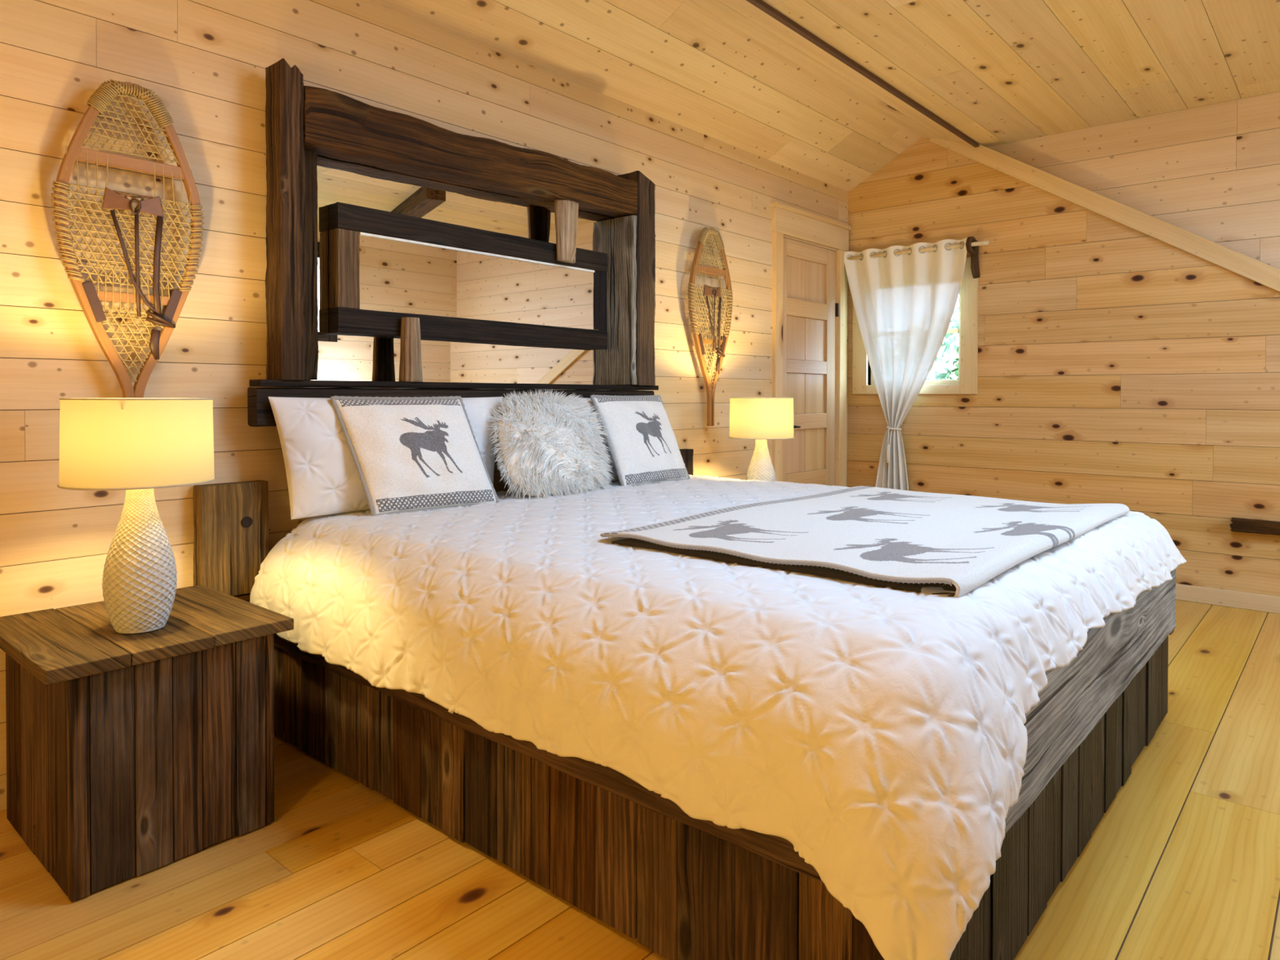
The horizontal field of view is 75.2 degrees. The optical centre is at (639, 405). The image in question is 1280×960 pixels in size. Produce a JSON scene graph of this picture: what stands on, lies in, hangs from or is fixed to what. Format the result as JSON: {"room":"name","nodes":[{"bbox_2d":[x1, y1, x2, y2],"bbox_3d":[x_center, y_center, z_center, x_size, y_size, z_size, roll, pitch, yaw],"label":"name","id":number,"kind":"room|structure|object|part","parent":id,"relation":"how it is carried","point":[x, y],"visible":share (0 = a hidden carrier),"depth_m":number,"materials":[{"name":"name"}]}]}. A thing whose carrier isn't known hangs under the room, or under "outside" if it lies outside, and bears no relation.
{"room":"cabin bedroom","nodes":[
{"label":"cabin bedroom","id":0,"kind":"room"},
{"bbox_2d":[0,0,848,810],"bbox_3d":[-0.778,-0.222,3.260,0.060,2.560,6.890,1,1,41],"label":"wall","id":1,"kind":"structure","parent":0,"point":[206,61],"depth_m":2.60,"materials":[{"name":"brown wood"}]},
{"bbox_2d":[50,79,204,397],"bbox_3d":[-1.435,-0.382,2.354,0.053,1.060,0.388,1,1,41],"label":"snowshoe","id":2,"kind":"object","parent":1,"relation":"attached to","point":[89,299],"visible":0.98,"depth_m":2.35,"materials":[{"name":"brown wood"}]},
{"bbox_2d":[247,57,658,426],"bbox_3d":[-0.586,-0.515,3.311,0.170,1.149,1.921,1,1,41],"label":"mirror","id":3,"kind":"object","parent":1,"relation":"attached to","point":[403,251],"visible":0.92,"depth_m":3.11,"materials":[{"name":"brown wood"}]},
{"bbox_3d":[-1.133,-0.582,2.654,0.116,1.001,0.085,1,1,41],"label":"post","id":4,"kind":"part","parent":3,"relation":"part of","materials":[{"name":"brown wood"}]},
{"bbox_2d":[248,379,658,390],"bbox_3d":[-0.568,-0.077,3.304,0.080,0.024,1.914,1,1,41],"label":"shelf","id":5,"kind":"object","parent":3,"relation":"attached to","point":[254,384],"depth_m":3.01,"materials":[{"name":"brown wood"}]},
{"bbox_3d":[-0.606,-0.648,3.322,0.065,0.090,1.327,1,1,41],"label":"frame rail","id":6,"kind":"part","parent":3,"relation":"part of","materials":[{"name":"brown wood"}]},
{"bbox_3d":[-0.607,-0.295,3.327,0.065,0.088,1.327,1,1,41],"label":"frame rail","id":7,"kind":"part","parent":3,"relation":"part of","materials":[{"name":"brown wood"}]},
{"bbox_3d":[-0.022,-0.592,3.948,0.154,0.994,0.134,1,1,41],"label":"post","id":8,"kind":"part","parent":3,"relation":"part of","materials":[{"name":"brown wood"}]},
{"bbox_2d":[687,226,733,426],"bbox_3d":[0.385,-0.419,4.446,0.053,1.060,0.388,1,1,41],"label":"snowshoe","id":9,"kind":"object","parent":1,"relation":"attached to","point":[710,384],"visible":1,"depth_m":4.44,"materials":[{"name":"brown wood"}]},
{"bbox_2d":[770,201,851,486],"bbox_3d":[1.100,-0.095,5.382,0.112,2.262,0.965,1,1,41],"label":"door","id":10,"kind":"structure","parent":1,"relation":"in","point":[809,311],"depth_m":5.40,"materials":[{"name":"brown wood"}]},
{"bbox_3d":[0.833,-0.005,5.059,0.034,2.090,0.087,1,1,41],"label":"casing","id":11,"kind":"part","parent":10,"relation":"part of","materials":[{"name":"brown wood"}]},
{"bbox_3d":[0.946,0.133,5.165,0.056,0.047,0.130,1,1,41],"label":"handle","id":12,"kind":"part","parent":10,"relation":"part of","materials":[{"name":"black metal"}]},
{"bbox_3d":[1.061,-0.076,5.376,0.014,0.259,0.515,1,1,41],"label":"panel","id":13,"kind":"part","parent":10,"relation":"part of","materials":[{"name":"brown wood"}]},
{"bbox_3d":[1.061,0.290,5.380,0.014,0.276,0.515,1,1,41],"label":"panel","id":14,"kind":"part","parent":10,"relation":"part of","materials":[{"name":"brown wood"}]},
{"bbox_3d":[1.063,-0.804,5.367,0.014,0.263,0.515,1,1,41],"label":"panel","id":15,"kind":"part","parent":10,"relation":"part of","materials":[{"name":"brown wood"}]},
{"bbox_3d":[1.062,-0.428,5.372,0.014,0.275,0.515,1,1,41],"label":"panel","id":16,"kind":"part","parent":10,"relation":"part of","materials":[{"name":"brown wood"}]},
{"bbox_3d":[1.064,0.482,5.379,0.040,0.108,0.515,1,1,41],"label":"rail","id":17,"kind":"part","parent":10,"relation":"part of","materials":[{"name":"brown wood"}]},
{"bbox_3d":[1.065,-0.248,5.370,0.040,0.085,0.515,1,1,41],"label":"rail","id":18,"kind":"part","parent":10,"relation":"part of","materials":[{"name":"brown wood"}]},
{"bbox_3d":[1.066,-0.619,5.366,0.040,0.107,0.515,1,1,41],"label":"rail","id":19,"kind":"part","parent":10,"relation":"part of","materials":[{"name":"brown wood"}]},
{"bbox_3d":[1.067,-0.987,5.362,0.040,0.103,0.515,1,1,41],"label":"rail","id":20,"kind":"part","parent":10,"relation":"part of","materials":[{"name":"brown wood"}]},
{"bbox_3d":[1.065,0.103,5.375,0.040,0.099,0.515,1,1,41],"label":"rail","id":21,"kind":"part","parent":10,"relation":"part of","materials":[{"name":"brown wood"}]},
{"bbox_3d":[1.111,-1.126,5.362,0.036,0.145,0.945,1,1,41],"label":"casing","id":22,"kind":"part","parent":10,"relation":"part of","materials":[{"name":"brown wood"}]},
{"bbox_3d":[1.116,-1.212,5.356,0.050,0.027,0.965,1,1,41],"label":"cap moulding","id":23,"kind":"part","parent":10,"relation":"part of","materials":[{"name":"brown wood"}]},
{"bbox_3d":[1.375,-0.012,5.683,0.034,2.090,0.101,1,1,41],"label":"casing","id":24,"kind":"part","parent":10,"relation":"part of","materials":[{"name":"brown wood"}]},
{"bbox_2d":[0,599,1279,959],"bbox_3d":[1.015,1.110,1.714,4.800,0.060,6.890,1,1,41],"label":"floor","id":25,"kind":"structure","parent":0,"point":[1183,863],"depth_m":1.88,"materials":[{"name":"brown wood"}]},
{"bbox_2d":[0,584,293,902],"bbox_3d":[-1.272,0.805,2.109,0.589,0.525,0.535,1,1,41],"label":"nightstand","id":26,"kind":"object","parent":25,"relation":"on","point":[129,755],"visible":0.98,"depth_m":1.94,"materials":[{"name":"brown wood"}]},
{"bbox_3d":[-1.431,0.821,1.976,0.507,0.494,0.021,1,1,41],"label":"panel","id":27,"kind":"part","parent":26,"relation":"part of","materials":[{"name":"brown wood"}]},
{"bbox_2d":[57,397,216,633],"bbox_3d":[-1.219,0.263,2.026,0.331,0.560,0.331,0,1,-6],"label":"table lamp","id":28,"kind":"object","parent":26,"relation":"on","point":[136,446],"visible":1,"depth_m":1.95,"materials":[{"name":"white ceramic"}]},
{"bbox_3d":[-1.218,0.086,2.024,0.326,0.202,0.326,1,1,41],"label":"lamp shade","id":29,"kind":"part","parent":28,"relation":"part of","materials":[{"name":"white fabric"}]},
{"bbox_3d":[-1.087,0.822,1.962,0.026,0.494,0.445,1,1,41],"label":"panel","id":30,"kind":"part","parent":26,"relation":"part of","materials":[{"name":"brown wood"}]},
{"bbox_2d":[192,448,1176,959],"bbox_3d":[0.274,0.649,2.736,2.223,0.810,2.452,1,1,41],"label":"bed","id":31,"kind":"object","parent":25,"relation":"on","point":[624,854],"visible":0.39,"depth_m":1.83,"materials":[{"name":"brown wood"}]},
{"bbox_3d":[-1.276,0.417,2.598,0.058,0.347,0.214,1,1,41],"label":"head post","id":32,"kind":"part","parent":31,"relation":"part of","materials":[{"name":"brown wood"}]},
{"bbox_3d":[-0.542,0.669,3.446,0.051,0.178,2.447,1,1,41],"label":"head rail","id":33,"kind":"part","parent":31,"relation":"part of","materials":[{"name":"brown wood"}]},
{"bbox_3d":[-0.368,0.673,1.983,2.191,0.207,0.094,1,1,41],"label":"rail","id":34,"kind":"part","parent":31,"relation":"part of","materials":[{"name":"brown wood"}]},
{"bbox_3d":[-0.387,0.888,1.989,2.157,0.348,0.027,1,1,41],"label":"panel","id":35,"kind":"part","parent":31,"relation":"part of","materials":[{"name":"brown wood"}]},
{"bbox_3d":[0.203,0.401,4.300,0.058,0.343,0.181,1,1,41],"label":"head post","id":36,"kind":"part","parent":31,"relation":"part of","materials":[{"name":"brown wood"}]},
{"bbox_3d":[1.108,0.890,2.058,0.028,0.348,2.096,1,1,41],"label":"foot panel","id":37,"kind":"part","parent":31,"relation":"part of","materials":[{"name":"brown wood"}]},
{"bbox_3d":[1.127,0.646,2.085,0.080,0.244,2.029,1,1,41],"label":"foot rail","id":38,"kind":"part","parent":31,"relation":"part of","materials":[{"name":"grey wood"}]},
{"bbox_3d":[0.665,0.781,4.335,0.589,0.525,0.508,1,1,41],"label":"nightstand","id":39,"kind":"object","parent":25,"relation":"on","visible":0},
{"bbox_2d":[728,397,794,481],"bbox_3d":[0.615,0.239,4.213,0.331,0.560,0.331,0,1,24],"label":"table lamp","id":40,"kind":"object","parent":39,"relation":"on","point":[762,420],"visible":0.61,"depth_m":4.09,"materials":[{"name":"white ceramic"}]},
{"bbox_3d":[0.615,0.062,4.211,0.326,0.202,0.326,1,1,41],"label":"lamp shade","id":41,"kind":"part","parent":40,"relation":"part of","materials":[{"name":"white fabric"}]},
{"bbox_2d":[368,0,1279,191],"bbox_3d":[1.038,-1.589,1.699,4.795,0.335,6.940,1,1,41],"label":"ceiling","id":42,"kind":"structure","parent":0,"point":[997,72],"depth_m":3.84,"materials":[{"name":"brown wood"}]},
{"bbox_2d":[746,0,979,147],"bbox_3d":[-0.123,-1.589,2.606,0.024,0.032,6.785,1,1,41],"label":"trim","id":43,"kind":"structure","parent":42,"relation":"attached to","point":[760,4],"depth_m":3.88,"materials":[{"name":"brown wood"}]},
{"bbox_2d":[846,137,1279,596],"bbox_3d":[3.244,-0.360,4.233,4.770,2.828,0.060,1,1,41],"label":"wall","id":44,"kind":"structure","parent":0,"point":[1118,363],"depth_m":4.78,"materials":[{"name":"brown wood"}]},
{"bbox_2d":[852,257,977,394],"bbox_3d":[1.816,-0.501,5.485,0.840,0.855,0.122,1,1,41],"label":"window","id":45,"kind":"structure","parent":44,"relation":"in","point":[966,383],"depth_m":5.23,"materials":[{"name":"brown wood"}]},
{"bbox_3d":[1.507,-0.504,5.689,0.105,0.855,0.020,1,1,41],"label":"casing","id":46,"kind":"part","parent":45,"relation":"part of","materials":[{"name":"brown wood"}]},
{"bbox_3d":[1.605,-0.482,5.698,0.032,0.690,0.030,1,1,41],"label":"sash frame","id":47,"kind":"part","parent":45,"relation":"part of","materials":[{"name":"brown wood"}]},
{"bbox_3d":[1.783,-0.104,5.452,0.630,0.060,0.022,1,1,41],"label":"sill","id":48,"kind":"part","parent":45,"relation":"part of","materials":[{"name":"brown wood"}]},
{"bbox_3d":[1.830,-0.150,5.505,0.566,0.032,0.030,1,1,41],"label":"sash frame","id":49,"kind":"part","parent":45,"relation":"part of","materials":[{"name":"white wood"}]},
{"bbox_3d":[1.829,-0.480,5.500,0.566,0.028,0.035,1,1,41],"label":"sash rail","id":50,"kind":"part","parent":45,"relation":"part of","materials":[{"name":"white wood"}]},
{"bbox_3d":[2.056,-0.476,5.305,0.032,0.690,0.030,1,1,41],"label":"sash frame","id":51,"kind":"part","parent":45,"relation":"part of","materials":[{"name":"brown wood"}]},
{"bbox_3d":[2.062,-0.498,5.207,0.105,0.855,0.020,1,1,41],"label":"casing","id":52,"kind":"part","parent":45,"relation":"part of","materials":[{"name":"brown wood"}]},
{"bbox_2d":[847,236,989,278],"bbox_3d":[1.778,-0.920,5.390,0.961,0.256,0.153,1,1,41],"label":"curtain rod","id":53,"kind":"object","parent":44,"relation":"attached to","point":[972,245],"visible":0.96,"depth_m":5.15,"materials":[{"name":"brown wood"}]},
{"bbox_2d":[844,237,967,490],"bbox_3d":[1.704,-0.054,5.410,0.843,1.981,0.110,1,1,41],"label":"curtain","id":54,"kind":"object","parent":53,"relation":"hanging from","point":[904,304],"visible":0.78,"depth_m":5.43,"materials":[{"name":"white fabric"}]},
{"bbox_2d":[929,137,1279,292],"bbox_3d":[3.298,-0.567,4.128,3.787,2.397,0.032,1,1,41],"label":"wooden beam","id":55,"kind":"structure","parent":44,"relation":"attached to","point":[1263,273],"depth_m":4.62,"materials":[{"name":"brown wood"}]},
{"bbox_2d":[1175,583,1279,613],"bbox_3d":[3.206,1.011,4.231,4.700,0.085,0.017,1,1,41],"label":"baseboard","id":56,"kind":"structure","parent":44,"relation":"attached to","point":[1242,600],"depth_m":4.34,"materials":[{"name":"brown wood"}]},
{"bbox_2d":[1229,517,1279,535],"bbox_3d":[3.411,0.622,4.008,0.927,0.070,0.082,1,1,41],"label":"wall ledge","id":57,"kind":"object","parent":44,"relation":"attached to","point":[1238,525],"visible":1,"depth_m":4.22,"materials":[{"name":"brown wood"}]},
{"bbox_2d":[986,91,1279,269],"bbox_3d":[3.527,-0.336,4.087,4.150,2.576,0.060,1,1,41],"label":"wall","id":58,"kind":"structure","parent":0,"point":[1211,172],"depth_m":4.50,"materials":[{"name":"brown wood"}]},
{"label":"outside","id":59,"kind":"structure","parent":0,"visible":0},
{"bbox_3d":[16.076,1.463,7.379,100.000,0.050,90.000,1,1,41],"label":"ground","id":60,"kind":"structure","parent":59,"visible":0},
{"bbox_2d":[925,306,959,380],"bbox_3d":[5.444,-0.106,13.598,3.799,3.279,3.777,1,1,41],"label":"shrub","id":61,"kind":"object","parent":60,"relation":"on","point":[938,375],"visible":0.02,"depth_m":12.54,"materials":[{"name":"green plant"}]},
{"bbox_3d":[0.275,0.588,2.776,1.980,0.355,1.870,1,1,41],"label":"mattress","id":62,"kind":"object","parent":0,"visible":0},
{"bbox_2d":[249,475,1186,959],"bbox_3d":[0.364,0.576,2.688,2.184,0.471,2.336,1,1,41],"label":"duvet","id":63,"kind":"object","parent":62,"relation":"on","point":[879,733],"visible":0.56,"depth_m":1.58,"materials":[{"name":"white fabric"}]},
{"bbox_2d":[268,396,502,519],"bbox_3d":[-0.826,0.163,2.875,0.110,0.385,0.890,1,1,44],"label":"pillow sham","id":64,"kind":"object","parent":63,"relation":"on","point":[322,477],"visible":0.37,"depth_m":2.64,"materials":[{"name":"white fabric"}]},
{"bbox_2d":[330,395,499,515],"bbox_3d":[-0.747,0.164,2.822,0.565,0.394,0.155,-1,1,-43],"label":"cushion","id":65,"kind":"object","parent":63,"relation":"on","point":[409,454],"visible":0.98,"depth_m":2.76,"materials":[{"name":"beige fabric"}]},
{"bbox_2d":[486,389,613,499],"bbox_3d":[-0.328,0.166,3.237,0.598,0.466,0.248,-1,1,-42],"label":"cushion","id":66,"kind":"object","parent":63,"relation":"on","point":[548,445],"visible":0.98,"depth_m":3.17,"materials":[{"name":"white fur"}]},
{"bbox_2d":[520,396,618,481],"bbox_3d":[-0.190,0.155,3.608,0.111,0.385,0.890,1,1,40],"label":"pillow sham","id":67,"kind":"object","parent":63,"relation":"on","point":[615,478],"visible":0.02,"depth_m":3.60,"materials":[{"name":"white fabric"}]},
{"bbox_2d":[590,394,689,486],"bbox_3d":[0.014,0.152,3.681,0.176,0.400,0.527,1,1,39],"label":"cushion","id":68,"kind":"object","parent":63,"relation":"on","point":[642,443],"visible":1,"depth_m":3.60,"materials":[{"name":"beige fabric"}]},
{"bbox_2d":[600,485,1129,597],"bbox_3d":[0.739,0.337,2.458,0.935,0.032,1.533,1,1,41],"label":"throw blanket","id":69,"kind":"object","parent":63,"relation":"on","point":[895,539],"visible":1,"depth_m":2.15,"materials":[{"name":"beige fabric"}]}
]}

